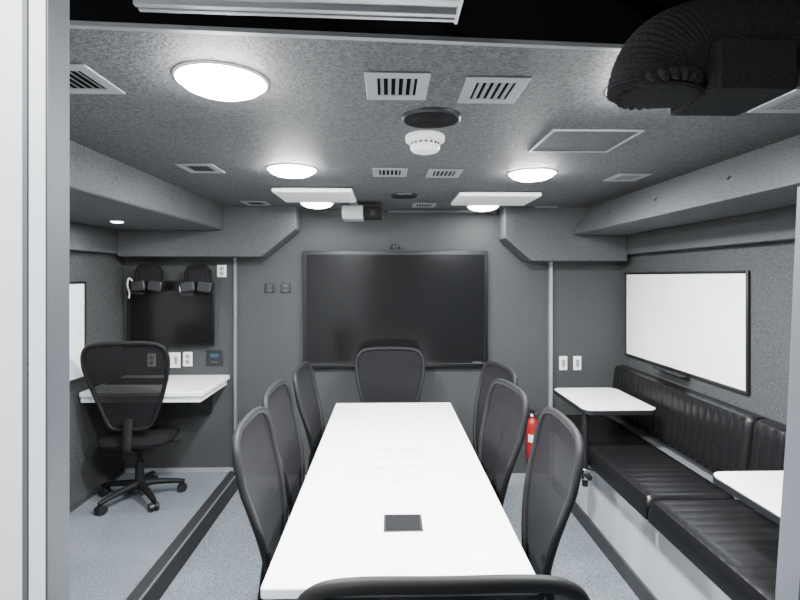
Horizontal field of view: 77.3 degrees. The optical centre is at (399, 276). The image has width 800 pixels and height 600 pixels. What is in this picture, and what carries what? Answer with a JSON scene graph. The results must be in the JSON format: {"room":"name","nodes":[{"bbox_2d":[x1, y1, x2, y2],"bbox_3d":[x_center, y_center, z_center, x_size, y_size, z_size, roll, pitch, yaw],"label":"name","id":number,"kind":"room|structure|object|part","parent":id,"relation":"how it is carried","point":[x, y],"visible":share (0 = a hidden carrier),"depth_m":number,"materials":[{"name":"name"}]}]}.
{"room":"mobile command center","nodes":[
{"label":"mobile command center","id":0,"kind":"room"},
{"bbox_2d":[0,0,45,599],"bbox_3d":[-1.290,0.425,0.498,1.865,2.730,0.033,0,0,-1],"label":"wall","id":1,"kind":"structure","parent":0,"point":[10,10],"depth_m":0.50,"materials":[{"name":"white paint"}]},
{"bbox_2d":[22,0,27,599],"bbox_3d":[-0.377,0.375,0.502,0.005,2.630,0.002,0,0,-1],"label":"trim","id":2,"kind":"structure","parent":1,"relation":"attached to","point":[24,2],"depth_m":0.50,"materials":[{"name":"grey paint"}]},
{"bbox_2d":[46,0,68,599],"bbox_3d":[-0.357,0.375,0.522,0.002,2.630,0.034,0,0,-1],"label":"trim","id":3,"kind":"structure","parent":1,"relation":"attached to","point":[57,11],"depth_m":0.52,"materials":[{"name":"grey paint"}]},
{"bbox_2d":[69,251,123,507],"bbox_3d":[-2.213,0.575,2.172,0.100,2.430,3.650,0,0,-1],"label":"wall","id":4,"kind":"structure","parent":0,"point":[90,466],"depth_m":3.58,"materials":[{"name":"carpet"}]},
{"bbox_2d":[69,281,85,382],"bbox_3d":[-2.143,0.371,2.859,0.072,0.682,1.220,0,0,-1],"label":"whiteboard","id":5,"kind":"object","parent":4,"relation":"attached to","point":[77,289],"visible":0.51,"depth_m":3.37,"materials":[{"name":"white plastic"}]},
{"bbox_2d":[69,222,117,254],"bbox_3d":[-2.130,-0.265,2.249,0.070,0.180,3.500,0,0,-1],"label":"trim","id":6,"kind":"structure","parent":4,"relation":"attached to","point":[82,237],"depth_m":3.45,"materials":[{"name":"carpet"}]},
{"bbox_2d":[69,469,124,513],"bbox_3d":[-2.159,1.545,2.252,0.012,0.030,3.466,0,0,-1],"label":"baseboard","id":7,"kind":"structure","parent":4,"relation":"attached to","point":[83,500],"depth_m":3.54,"materials":[{"name":"grey plastic"}]},
{"bbox_2d":[69,140,222,229],"bbox_3d":[-1.785,-0.487,2.258,0.959,0.265,3.500,0,0,-1],"label":"ceiling soffit","id":8,"kind":"structure","parent":4,"relation":"attached to","point":[103,189],"depth_m":2.63,"materials":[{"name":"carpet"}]},
{"bbox_2d":[110,220,123,222],"bbox_3d":[-1.794,-0.349,3.170,0.080,0.013,0.080,0,0,-1],"label":"recessed light","id":9,"kind":"object","parent":8,"relation":"in","point":[113,221],"visible":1,"depth_m":3.14,"materials":[{"name":"white plastic"}]},
{"bbox_2d":[69,472,228,599],"bbox_3d":[-1.767,1.675,2.233,0.995,0.230,3.750,0,0,-1],"label":"floor","id":10,"kind":"structure","parent":0,"point":[110,553],"depth_m":3.05,"materials":[{"name":"carpet"}]},
{"bbox_2d":[80,341,186,514],"bbox_3d":[-1.836,0.988,3.524,0.602,1.144,0.605,0,0,-8],"label":"office chair","id":11,"kind":"object","parent":10,"relation":"on","point":[127,381],"visible":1,"depth_m":3.32,"materials":[{"name":"fabric"}]},
{"bbox_3d":[-1.910,1.466,3.381,0.053,0.068,0.257,0,0,27],"label":"leg","id":12,"kind":"part","parent":11,"relation":"part of","materials":[{"name":"plastic"}]},
{"bbox_3d":[-1.998,1.466,3.553,0.261,0.068,0.052,0,0,10],"label":"leg","id":13,"kind":"part","parent":11,"relation":"part of","materials":[{"name":"plastic"}]},
{"bbox_3d":[-1.803,0.728,3.299,0.522,0.595,0.122,0,0,-8],"label":"backrest","id":14,"kind":"part","parent":11,"relation":"part of","materials":[{"name":"fabric"}]},
{"bbox_3d":[-1.803,0.727,3.299,0.550,0.623,0.150,0,0,-8],"label":"backrest frame","id":15,"kind":"part","parent":11,"relation":"part of","materials":[{"name":"plastic"}]},
{"bbox_3d":[-1.838,1.128,3.540,0.484,0.070,0.424,0,0,-8],"label":"seat","id":16,"kind":"part","parent":11,"relation":"part of","materials":[{"name":"black fabric"}]},
{"bbox_3d":[-1.724,1.466,3.408,0.053,0.068,0.257,0,0,-44],"label":"leg","id":17,"kind":"part","parent":11,"relation":"part of","materials":[{"name":"plastic"}]},
{"bbox_3d":[-1.859,1.466,3.684,0.054,0.068,0.254,0,0,-8],"label":"leg","id":18,"kind":"part","parent":11,"relation":"part of","materials":[{"name":"plastic"}]},
{"bbox_3d":[-1.689,1.466,3.599,0.261,0.068,0.052,0,0,-27],"label":"leg","id":19,"kind":"part","parent":11,"relation":"part of","materials":[{"name":"plastic"}]},
{"bbox_2d":[124,210,622,474],"bbox_3d":[-0.193,0.375,4.096,4.230,2.830,0.100,0,0,-1],"label":"wall","id":20,"kind":"structure","parent":0,"point":[587,296],"depth_m":4.05,"materials":[{"name":"paint"}]},
{"bbox_2d":[127,263,165,297],"bbox_3d":[-1.975,0.030,3.903,0.303,0.273,0.201,0,0,-1],"label":"headset","id":21,"kind":"object","parent":20,"relation":"hanging from","point":[148,276],"visible":1,"depth_m":3.83,"materials":[{"name":"black plastic"}]},
{"bbox_3d":[-2.094,0.085,3.885,0.065,0.163,0.027,0,0,24],"label":"cord","id":22,"kind":"part","parent":21,"relation":"part of","materials":[{"name":"white plastic"}]},
{"bbox_2d":[130,280,146,291],"bbox_3d":[-2.009,0.068,3.858,0.112,0.084,0.082,-8,0,-1],"label":"ear cup","id":23,"kind":"object","parent":21,"relation":"on","point":[137,285],"depth_m":3.82,"materials":[{"name":"black leather"}]},
{"bbox_2d":[147,280,165,291],"bbox_3d":[-1.881,0.068,3.861,0.112,0.084,0.082,8,0,-1],"label":"ear cup","id":24,"kind":"object","parent":21,"relation":"on","point":[152,285],"depth_m":3.82,"materials":[{"name":"black leather"}]},
{"bbox_2d":[79,375,229,412],"bbox_3d":[-1.774,0.935,3.708,0.830,0.300,0.600,0,0,-1],"label":"desk","id":25,"kind":"object","parent":20,"relation":"attached to","point":[198,390],"visible":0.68,"depth_m":3.62,"materials":[{"name":"white laminate"}]},
{"bbox_2d":[127,281,214,345],"bbox_3d":[-1.812,0.289,3.979,0.680,0.514,0.058,0,0,-1],"label":"wall monitor","id":26,"kind":"object","parent":20,"relation":"attached to","point":[168,317],"visible":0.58,"depth_m":3.96,"materials":[{"name":"black glass"}]},
{"bbox_2d":[169,352,180,367],"bbox_3d":[-1.819,0.665,3.998,0.122,0.122,0.019,0,0,-1],"label":"wall plate","id":27,"kind":"object","parent":20,"relation":"attached to","point":[175,357],"visible":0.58,"depth_m":4.00,"materials":[{"name":"white plastic"}]},
{"bbox_2d":[124,467,233,472],"bbox_3d":[-1.772,1.545,4.003,0.870,0.030,0.012,0,0,-1],"label":"baseboard","id":28,"kind":"structure","parent":20,"relation":"attached to","point":[217,469],"depth_m":4.00,"materials":[{"name":"grey plastic"}]},
{"bbox_2d":[125,471,237,599],"bbox_3d":[-1.285,1.622,2.267,0.070,0.136,3.475,0,0,-1],"label":"trim","id":29,"kind":"structure","parent":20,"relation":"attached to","point":[166,578],"depth_m":2.97,"materials":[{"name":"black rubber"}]},
{"bbox_2d":[183,352,191,365],"bbox_3d":[-1.700,0.658,4.004,0.073,0.113,0.013,0,0,-1],"label":"wall plate","id":30,"kind":"object","parent":20,"relation":"attached to","point":[187,356],"visible":1,"depth_m":4.00,"materials":[{"name":"white plastic"}]},
{"bbox_2d":[179,264,214,295],"bbox_3d":[-1.574,0.021,3.913,0.254,0.240,0.201,0,0,-1],"label":"headset","id":31,"kind":"object","parent":20,"relation":"hanging from","point":[197,277],"visible":1,"depth_m":3.84,"materials":[{"name":"black plastic"}]},
{"bbox_2d":[180,281,196,292],"bbox_3d":[-1.633,0.075,3.867,0.112,0.084,0.082,-8,0,-1],"label":"ear cup","id":32,"kind":"object","parent":31,"relation":"on","point":[186,286],"depth_m":3.83,"materials":[{"name":"black leather"}]},
{"bbox_2d":[196,281,214,292],"bbox_3d":[-1.505,0.075,3.870,0.112,0.084,0.082,8,0,-1],"label":"ear cup","id":33,"kind":"object","parent":31,"relation":"on","point":[201,286],"depth_m":3.83,"materials":[{"name":"black leather"}]},
{"bbox_2d":[118,206,300,257],"bbox_3d":[-1.464,-0.347,3.901,1.340,0.385,0.230,0,0,-1],"label":"trim","id":34,"kind":"structure","parent":20,"relation":"attached to","point":[248,231],"depth_m":3.79,"materials":[{"name":"carpet"}]},
{"bbox_2d":[207,350,222,365],"bbox_3d":[-1.486,0.650,4.008,0.130,0.122,0.014,0,0,-1],"label":"wall plate","id":35,"kind":"object","parent":20,"relation":"attached to","point":[214,357],"visible":1,"depth_m":4.00,"materials":[{"name":"black plastic"}]},
{"bbox_2d":[217,265,225,276],"bbox_3d":[-1.430,-0.048,4.010,0.073,0.097,0.013,0,0,-1],"label":"wall plate","id":36,"kind":"object","parent":20,"relation":"attached to","point":[221,269],"visible":1,"depth_m":4.01,"materials":[{"name":"white plastic"}]},
{"bbox_2d":[234,258,236,471],"bbox_3d":[-1.317,0.767,4.002,0.023,1.845,0.035,0,0,-1],"label":"trim","id":37,"kind":"structure","parent":20,"relation":"attached to","point":[235,259],"depth_m":3.98,"materials":[{"name":"grey plastic"}]},
{"bbox_2d":[265,283,274,292],"bbox_3d":[-1.047,0.089,4.019,0.081,0.073,0.013,0,0,-1],"label":"wall plate","id":38,"kind":"object","parent":20,"relation":"attached to","point":[269,287],"visible":1,"depth_m":4.01,"materials":[{"name":"black plastic"}]},
{"bbox_2d":[281,283,290,292],"bbox_3d":[-0.918,0.089,4.023,0.081,0.073,0.013,0,0,-1],"label":"wall plate","id":39,"kind":"object","parent":20,"relation":"attached to","point":[285,287],"visible":1,"depth_m":4.02,"materials":[{"name":"black plastic"}]},
{"bbox_2d":[303,251,487,367],"bbox_3d":[-0.033,0.258,4.024,1.480,0.930,0.054,0,0,-1],"label":"wall display","id":40,"kind":"object","parent":20,"relation":"attached to","point":[434,303],"visible":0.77,"depth_m":4.00,"materials":[{"name":"black glass"}]},
{"bbox_2d":[389,244,401,250],"bbox_3d":[-0.038,-0.236,4.012,0.100,0.058,0.074,0,0,-1],"label":"camera","id":41,"kind":"object","parent":40,"relation":"on","point":[394,247],"visible":0.94,"depth_m":3.99,"materials":[{"name":"black plastic"}]},
{"bbox_2d":[305,473,525,484],"bbox_3d":[-0.047,1.645,4.044,2.500,0.090,0.012,0,0,-1],"label":"baseboard","id":42,"kind":"structure","parent":20,"relation":"attached to","point":[516,478],"depth_m":4.06,"materials":[{"name":"grey plastic"}]},
{"bbox_2d":[526,409,538,459],"bbox_3d":[1.053,1.259,4.015,0.156,0.427,0.124,0,0,-1],"label":"fire extinguisher","id":43,"kind":"object","parent":20,"relation":"attached to","point":[531,424],"visible":0.5,"depth_m":3.97,"materials":[{"name":"red metal"}]},
{"bbox_2d":[548,262,552,407],"bbox_3d":[1.222,0.782,4.058,0.023,1.815,0.045,0,0,-1],"label":"trim","id":44,"kind":"structure","parent":20,"relation":"attached to","point":[550,264],"depth_m":4.04,"materials":[{"name":"grey plastic"}]},
{"bbox_2d":[499,207,626,261],"bbox_3d":[1.280,-0.333,3.967,0.950,0.415,0.230,0,0,-1],"label":"trim","id":45,"kind":"structure","parent":20,"relation":"attached to","point":[533,234],"depth_m":3.85,"materials":[{"name":"carpet"}]},
{"bbox_2d":[559,356,566,369],"bbox_3d":[1.331,0.702,4.074,0.065,0.113,0.019,0,0,-1],"label":"wall plate","id":46,"kind":"object","parent":20,"relation":"attached to","point":[562,359],"visible":1,"depth_m":4.07,"materials":[{"name":"white plastic"}]},
{"bbox_2d":[573,356,580,369],"bbox_3d":[1.447,0.703,4.076,0.065,0.113,0.019,0,0,-1],"label":"wall plate","id":47,"kind":"object","parent":20,"relation":"attached to","point":[576,359],"visible":1,"depth_m":4.08,"materials":[{"name":"white plastic"}]},
{"bbox_2d":[69,0,693,43],"bbox_3d":[-0.094,-0.743,1.131,4.180,0.394,0.056,0,0,-4],"label":"ceiling","id":48,"kind":"structure","parent":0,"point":[586,21],"depth_m":1.15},
{"bbox_2d":[160,485,638,599],"bbox_3d":[0.367,1.740,1.484,3.235,0.100,5.350,0,0,-1],"label":"floor","id":49,"kind":"structure","parent":0,"point":[226,564],"depth_m":2.95,"materials":[{"name":"carpet"}]},
{"bbox_2d":[232,406,295,599],"bbox_3d":[-0.318,1.109,1.912,0.559,1.161,0.534,0,0,-3],"label":"office chair","id":50,"kind":"object","parent":49,"relation":"on","point":[258,469],"visible":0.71,"depth_m":1.89,"materials":[{"name":"fabric"}]},
{"bbox_3d":[-0.522,0.845,1.900,0.122,0.604,0.507,0,0,-3],"label":"backrest","id":51,"kind":"part","parent":50,"relation":"part of","materials":[{"name":"fabric"}]},
{"bbox_2d":[262,379,304,516],"bbox_3d":[-0.360,1.109,2.452,0.559,1.161,0.534,0,0,-1],"label":"office chair","id":52,"kind":"object","parent":49,"relation":"on","point":[278,400],"visible":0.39,"depth_m":2.50,"materials":[{"name":"plastic"}]},
{"bbox_3d":[-0.564,0.845,2.447,0.122,0.604,0.507,0,0,-1],"label":"backrest","id":53,"kind":"part","parent":52,"relation":"part of","materials":[{"name":"fabric"}]},
{"bbox_2d":[292,361,324,473],"bbox_3d":[-0.341,1.109,3.008,0.559,1.161,0.534,0,0,0],"label":"office chair","id":54,"kind":"object","parent":49,"relation":"on","point":[306,392],"visible":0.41,"depth_m":3.02,"materials":[{"name":"fabric"}]},
{"bbox_3d":[-0.545,0.845,3.007,0.122,0.604,0.507,0,0,0],"label":"backrest","id":55,"kind":"part","parent":54,"relation":"part of","materials":[{"name":"fabric"}]},
{"bbox_2d":[354,347,425,402],"bbox_3d":[-0.070,1.109,3.533,0.534,1.161,0.559,0,0,-1],"label":"office chair","id":56,"kind":"object","parent":49,"relation":"on","point":[382,374],"visible":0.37,"depth_m":3.75,"materials":[{"name":"plastic"}]},
{"bbox_2d":[261,403,534,598],"bbox_3d":[-0.021,1.283,2.460,0.800,0.814,2.080,0,0,-1],"label":"conference table","id":57,"kind":"object","parent":49,"relation":"on","point":[388,489],"visible":0.88,"depth_m":1.90,"materials":[{"name":"white laminate"}]},
{"bbox_3d":[0.011,0.877,1.789,0.122,0.002,0.106,0,0,-1],"label":"power box lid","id":58,"kind":"part","parent":57,"relation":"part of","materials":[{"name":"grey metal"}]},
{"bbox_2d":[296,574,589,599],"bbox_3d":[0.073,1.109,1.147,0.571,1.161,0.559,0,0,-1],"label":"office chair","id":59,"kind":"object","parent":49,"relation":"on","point":[495,586],"visible":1,"depth_m":0.88,"materials":[{"name":"plastic"}]},
{"bbox_3d":[0.078,0.845,0.942,0.542,0.604,0.122,0,0,-1],"label":"backrest","id":60,"kind":"part","parent":59,"relation":"part of","materials":[{"name":"fabric"}]},
{"bbox_2d":[473,361,517,457],"bbox_3d":[0.364,1.109,2.983,0.559,1.161,0.534,0,0,-11],"label":"office chair","id":61,"kind":"object","parent":49,"relation":"on","point":[491,370],"visible":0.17,"depth_m":3.17,"materials":[{"name":"fabric"}]},
{"bbox_2d":[478,378,528,507],"bbox_3d":[0.295,1.109,2.440,0.559,1.161,0.534,0,0,-7],"label":"office chair","id":62,"kind":"object","parent":49,"relation":"on","point":[506,411],"visible":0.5,"depth_m":2.46,"materials":[{"name":"plastic"}]},
{"bbox_2d":[521,407,583,574],"bbox_3d":[0.360,1.109,1.893,0.559,1.161,0.534,0,0,2],"label":"office chair","id":63,"kind":"object","parent":49,"relation":"on","point":[553,475],"visible":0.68,"depth_m":1.89,"materials":[{"name":"fabric"}]},
{"bbox_2d":[565,365,786,599],"bbox_3d":[1.543,1.197,2.403,0.631,0.986,3.230,0,0,-1],"label":"bench","id":64,"kind":"object","parent":49,"relation":"on","point":[653,506],"visible":0.79,"depth_m":2.62,"materials":[{"name":"leather"}]},
{"bbox_2d":[554,388,655,486],"bbox_3d":[1.395,1.090,3.467,0.485,0.500,0.655,0,0,-1],"label":"side table","id":65,"kind":"object","parent":64,"relation":"attached to","point":[588,401],"visible":0.89,"depth_m":3.29,"materials":[{"name":"white laminate"}]},
{"bbox_3d":[1.187,1.108,3.209,0.038,0.464,0.038,0,0,-1],"label":"post","id":66,"kind":"part","parent":65,"relation":"part of","materials":[{"name":"black plastic"}]},
{"bbox_3d":[1.189,1.260,3.157,0.036,0.036,0.045,0,0,-1],"label":"clamp knob","id":67,"kind":"part","parent":65,"relation":"part of","materials":[{"name":"black plastic"}]},
{"bbox_3d":[1.230,1.260,3.210,0.046,0.050,0.044,0,0,-1],"label":"clamp arm","id":68,"kind":"part","parent":65,"relation":"part of","materials":[{"name":"silver metal"}]},
{"bbox_3d":[1.266,1.640,2.396,0.014,0.100,3.230,0,0,-1],"label":"trim","id":69,"kind":"part","parent":64,"relation":"part of","materials":[{"name":"grey plastic"}]},
{"bbox_2d":[565,415,734,519],"bbox_3d":[1.442,1.151,3.245,0.470,0.115,1.500,0,0,-1],"label":"seat cushion","id":70,"kind":"object","parent":64,"relation":"on","point":[638,469],"depth_m":2.89,"materials":[{"name":"black leather"}]},
{"bbox_2d":[612,365,768,471],"bbox_3d":[1.756,0.890,3.253,0.100,0.380,1.500,7,0,-1],"label":"cushion","id":71,"kind":"object","parent":64,"relation":"on","point":[717,434],"depth_m":2.93,"materials":[{"name":"black leather"}]},
{"bbox_2d":[648,499,779,599],"bbox_3d":[1.481,1.151,1.646,0.470,0.115,1.660,0,0,-1],"label":"seat cushion","id":72,"kind":"object","parent":64,"relation":"on","point":[729,541],"depth_m":2.11,"materials":[{"name":"black leather"}]},
{"bbox_2d":[713,471,782,524],"bbox_3d":[1.504,1.090,1.814,0.625,0.500,0.705,0,0,-1],"label":"side table","id":73,"kind":"object","parent":64,"relation":"attached to","point":[761,491],"visible":0.6,"depth_m":2.00,"materials":[{"name":"white laminate"}]},
{"bbox_2d":[749,419,786,470],"bbox_3d":[1.794,0.890,1.653,0.100,0.380,1.660,7,0,-1],"label":"cushion","id":74,"kind":"object","parent":64,"relation":"on","point":[769,435],"depth_m":2.37,"materials":[{"name":"black leather"}]},
{"bbox_2d":[69,29,799,210],"bbox_3d":[0.121,-0.580,2.558,2.875,0.080,2.992,0,0,-1],"label":"ceiling","id":75,"kind":"structure","parent":0,"point":[315,110],"depth_m":1.77,"materials":[{"name":"carpet"}]},
{"bbox_2d":[69,64,125,93],"bbox_3d":[-0.889,-0.537,1.364,0.176,0.005,0.200,0,0,-1],"label":"ceiling vent","id":76,"kind":"object","parent":75,"relation":"in","point":[82,79],"visible":0.48,"depth_m":1.39,"materials":[{"name":"metal"}]},
{"bbox_2d":[175,163,224,172],"bbox_3d":[-0.986,-0.537,2.477,0.176,0.005,0.200,0,0,-1],"label":"ceiling vent","id":77,"kind":"object","parent":75,"relation":"in","point":[192,168],"visible":1,"depth_m":2.46,"materials":[{"name":"metal"}]},
{"bbox_2d":[172,60,268,100],"bbox_3d":[-0.488,-0.520,1.371,0.250,0.040,0.250,0,0,-1],"label":"recessed light","id":78,"kind":"object","parent":75,"relation":"in","point":[217,80],"visible":1,"depth_m":1.31,"materials":[{"name":"white plastic"}]},
{"bbox_2d":[240,201,270,205],"bbox_3d":[-1.051,-0.537,3.649,0.176,0.005,0.200,0,0,-1],"label":"ceiling vent","id":79,"kind":"object","parent":75,"relation":"in","point":[249,203],"visible":1,"depth_m":3.65,"materials":[{"name":"metal"}]},
{"bbox_2d":[266,163,316,177],"bbox_3d":[-0.540,-0.520,2.500,0.250,0.040,0.250,0,0,-1],"label":"recessed light","id":80,"kind":"object","parent":75,"relation":"in","point":[287,170],"visible":1,"depth_m":2.43,"materials":[{"name":"white plastic"}]},
{"bbox_2d":[272,188,355,202],"bbox_3d":[-0.531,-0.522,3.186,0.481,0.035,0.420,0,0,-1],"label":"ceiling panel","id":81,"kind":"object","parent":75,"relation":"attached to","point":[287,194],"visible":1,"depth_m":3.06,"materials":[{"name":"white plastic"}]},
{"bbox_2d":[300,202,333,208],"bbox_3d":[-0.606,-0.520,3.649,0.250,0.040,0.250,0,0,-1],"label":"recessed light","id":82,"kind":"object","parent":75,"relation":"in","point":[315,205],"visible":0.84,"depth_m":3.59,"materials":[{"name":"white plastic"}]},
{"bbox_2d":[69,20,623,51],"bbox_3d":[0.155,-0.541,1.148,2.882,0.010,0.016,0,0,-5],"label":"trim","id":83,"kind":"structure","parent":75,"relation":"attached to","point":[95,25],"depth_m":1.12,"materials":[{"name":"metal"}]},
{"bbox_2d":[342,202,381,221],"bbox_3d":[-0.273,-0.475,3.630,0.280,0.130,0.170,0,0,-1],"label":"ceiling device","id":84,"kind":"object","parent":75,"relation":"attached to","point":[353,212],"visible":1,"depth_m":3.56,"materials":[{"name":"grey plastic"}]},
{"bbox_2d":[372,168,407,176],"bbox_3d":[-0.051,-0.537,2.571,0.176,0.005,0.200,0,0,-1],"label":"ceiling vent","id":85,"kind":"object","parent":75,"relation":"in","point":[377,172],"visible":1,"depth_m":2.56,"materials":[{"name":"metal"}]},
{"bbox_2d":[364,71,430,99],"bbox_3d":[-0.009,-0.537,1.414,0.176,0.005,0.200,0,0,-1],"label":"ceiling vent","id":86,"kind":"object","parent":75,"relation":"in","point":[379,85],"visible":1,"depth_m":1.40,"materials":[{"name":"metal"}]},
{"bbox_2d":[390,193,417,198],"bbox_3d":[0.026,-0.533,3.293,0.184,0.013,0.184,0,0,-1],"label":"ceiling speaker","id":87,"kind":"object","parent":75,"relation":"attached to","point":[394,195],"visible":1,"depth_m":3.27,"materials":[{"name":"black plastic"}]},
{"bbox_2d":[391,195,416,198],"bbox_3d":[0.026,-0.534,3.293,0.166,0.012,0.166,0,0,-1],"label":"grille","id":88,"kind":"object","parent":87,"relation":"attached to","point":[392,196],"depth_m":3.30,"materials":[{"name":"black metal"}]},
{"bbox_2d":[412,203,436,207],"bbox_3d":[0.180,-0.537,3.750,0.176,0.005,0.200,0,0,-1],"label":"ceiling vent","id":89,"kind":"object","parent":75,"relation":"in","point":[429,205],"visible":1,"depth_m":3.74,"materials":[{"name":"metal"}]},
{"bbox_2d":[405,130,444,154],"bbox_3d":[0.096,-0.506,1.915,0.152,0.067,0.152,0,0,-1],"label":"smoke detector","id":90,"kind":"object","parent":75,"relation":"attached to","point":[423,142],"visible":1,"depth_m":1.87,"materials":[{"name":"white plastic"}]},
{"bbox_2d":[401,107,460,128],"bbox_3d":[0.105,-0.533,1.688,0.200,0.013,0.200,0,0,-1],"label":"ceiling speaker","id":91,"kind":"object","parent":75,"relation":"attached to","point":[425,117],"visible":1,"depth_m":1.67,"materials":[{"name":"black plastic"}]},
{"bbox_2d":[404,112,457,127],"bbox_3d":[0.105,-0.534,1.688,0.180,0.012,0.180,0,0,-1],"label":"grille","id":92,"kind":"object","parent":91,"relation":"attached to","point":[412,119],"depth_m":1.68,"materials":[{"name":"black metal"}]},
{"bbox_2d":[387,209,496,213],"bbox_3d":[0.337,-0.525,4.004,0.878,0.030,0.040,0,0,-1],"label":"ceiling track","id":93,"kind":"object","parent":75,"relation":"attached to","point":[388,210],"visible":1,"depth_m":3.99,"materials":[{"name":"grey plastic"}]},
{"bbox_2d":[426,169,463,177],"bbox_3d":[0.229,-0.537,2.596,0.176,0.005,0.200,0,0,-1],"label":"ceiling vent","id":94,"kind":"object","parent":75,"relation":"in","point":[432,173],"visible":1,"depth_m":2.59,"materials":[{"name":"metal"}]},
{"bbox_2d":[466,205,498,211],"bbox_3d":[0.631,-0.520,3.803,0.250,0.040,0.250,0,0,-1],"label":"recessed light","id":95,"kind":"object","parent":75,"relation":"in","point":[481,208],"visible":0.73,"depth_m":3.74,"materials":[{"name":"white plastic"}]},
{"bbox_2d":[457,76,531,103],"bbox_3d":[0.266,-0.537,1.444,0.176,0.005,0.200,0,0,-1],"label":"ceiling vent","id":96,"kind":"object","parent":75,"relation":"in","point":[476,89],"visible":1,"depth_m":1.43,"materials":[{"name":"metal"}]},
{"bbox_2d":[451,192,541,205],"bbox_3d":[0.625,-0.522,3.333,0.524,0.035,0.420,0,0,-1],"label":"ceiling panel","id":97,"kind":"object","parent":75,"relation":"attached to","point":[463,198],"visible":1,"depth_m":3.22,"materials":[{"name":"white plastic"}]},
{"bbox_2d":[507,168,556,181],"bbox_3d":[0.685,-0.520,2.596,0.250,0.040,0.250,0,0,-1],"label":"recessed light","id":98,"kind":"object","parent":75,"relation":"in","point":[527,174],"visible":1,"depth_m":2.53,"materials":[{"name":"white plastic"}]},
{"bbox_2d":[528,129,644,152],"bbox_3d":[0.723,-0.537,1.985,0.344,0.006,0.316,0,0,-1],"label":"access panel","id":99,"kind":"object","parent":75,"relation":"attached to","point":[556,140],"visible":1,"depth_m":1.96,"materials":[{"name":"metal"}]},
{"bbox_2d":[603,173,652,180],"bbox_3d":[1.226,-0.537,2.700,0.176,0.005,0.200,0,0,-1],"label":"ceiling vent","id":100,"kind":"object","parent":75,"relation":"in","point":[621,176],"visible":1,"depth_m":2.68,"materials":[{"name":"metal"}]},
{"bbox_2d":[747,89,799,112],"bbox_3d":[1.221,-0.537,1.534,0.176,0.005,0.200,0,0,-1],"label":"ceiling vent","id":101,"kind":"object","parent":75,"relation":"in","point":[789,102],"visible":1,"depth_m":1.56,"materials":[{"name":"metal"}]},
{"bbox_2d":[623,240,794,424],"bbox_3d":[1.916,0.575,2.272,0.100,2.430,3.650,0,0,-1],"label":"wall","id":102,"kind":"structure","parent":0,"point":[770,264],"depth_m":2.60,"materials":[{"name":"carpet"}]},
{"bbox_2d":[572,135,799,234],"bbox_3d":[1.666,-0.472,2.341,0.596,0.295,3.500,0,0,-1],"label":"ceiling soffit","id":103,"kind":"structure","parent":102,"relation":"attached to","point":[766,178],"depth_m":2.37,"materials":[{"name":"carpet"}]},
{"bbox_2d":[625,270,750,394],"bbox_3d":[1.805,0.301,3.329,0.072,0.672,1.370,0,0,-1],"label":"whiteboard","id":104,"kind":"object","parent":102,"relation":"attached to","point":[696,324],"visible":1,"depth_m":3.12,"materials":[{"name":"white plastic"}]},
{"bbox_2d":[653,366,688,377],"bbox_3d":[1.796,0.629,3.329,0.054,0.016,0.340,0,0,-1],"label":"tray","id":105,"kind":"object","parent":104,"relation":"on","point":[673,368],"depth_m":3.29,"materials":[{"name":"black plastic"}]},
{"bbox_2d":[627,205,796,254],"bbox_3d":[1.829,-0.250,2.345,0.070,0.150,3.500,0,0,-1],"label":"trim","id":106,"kind":"structure","parent":102,"relation":"attached to","point":[779,224],"depth_m":2.77,"materials":[{"name":"carpet"}]},
{"bbox_3d":[-0.128,-0.970,0.447,4.075,0.060,1.700,0,0,-1],"label":"ceiling","id":107,"kind":"structure","parent":0,"visible":0},
{"bbox_2d":[133,0,462,23],"bbox_3d":[-0.196,-0.727,0.966,0.634,0.414,0.084,1,0,-1],"label":"ceiling light fixture","id":108,"kind":"object","parent":107,"relation":"hanging from","point":[400,10],"visible":1,"depth_m":0.98,"materials":[{"name":"metal"}]},
{"bbox_2d":[606,0,799,115],"bbox_3d":[0.708,-0.649,1.029,0.553,0.582,0.199,0,0,1],"label":"flexible duct","id":109,"kind":"object","parent":107,"relation":"hanging from","point":[696,57],"visible":1,"depth_m":0.97,"materials":[{"name":"black plastic"}]},
{"bbox_3d":[1.234,0.425,0.558,1.545,2.730,0.033,0,0,-1],"label":"wall","id":110,"kind":"structure","parent":0,"visible":0},
{"bbox_2d":[775,187,799,599],"bbox_3d":[0.438,0.795,0.541,0.048,1.790,0.030,0,0,-1],"label":"trim","id":111,"kind":"structure","parent":110,"relation":"attached to","point":[788,563],"depth_m":0.55,"materials":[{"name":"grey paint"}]}
]}

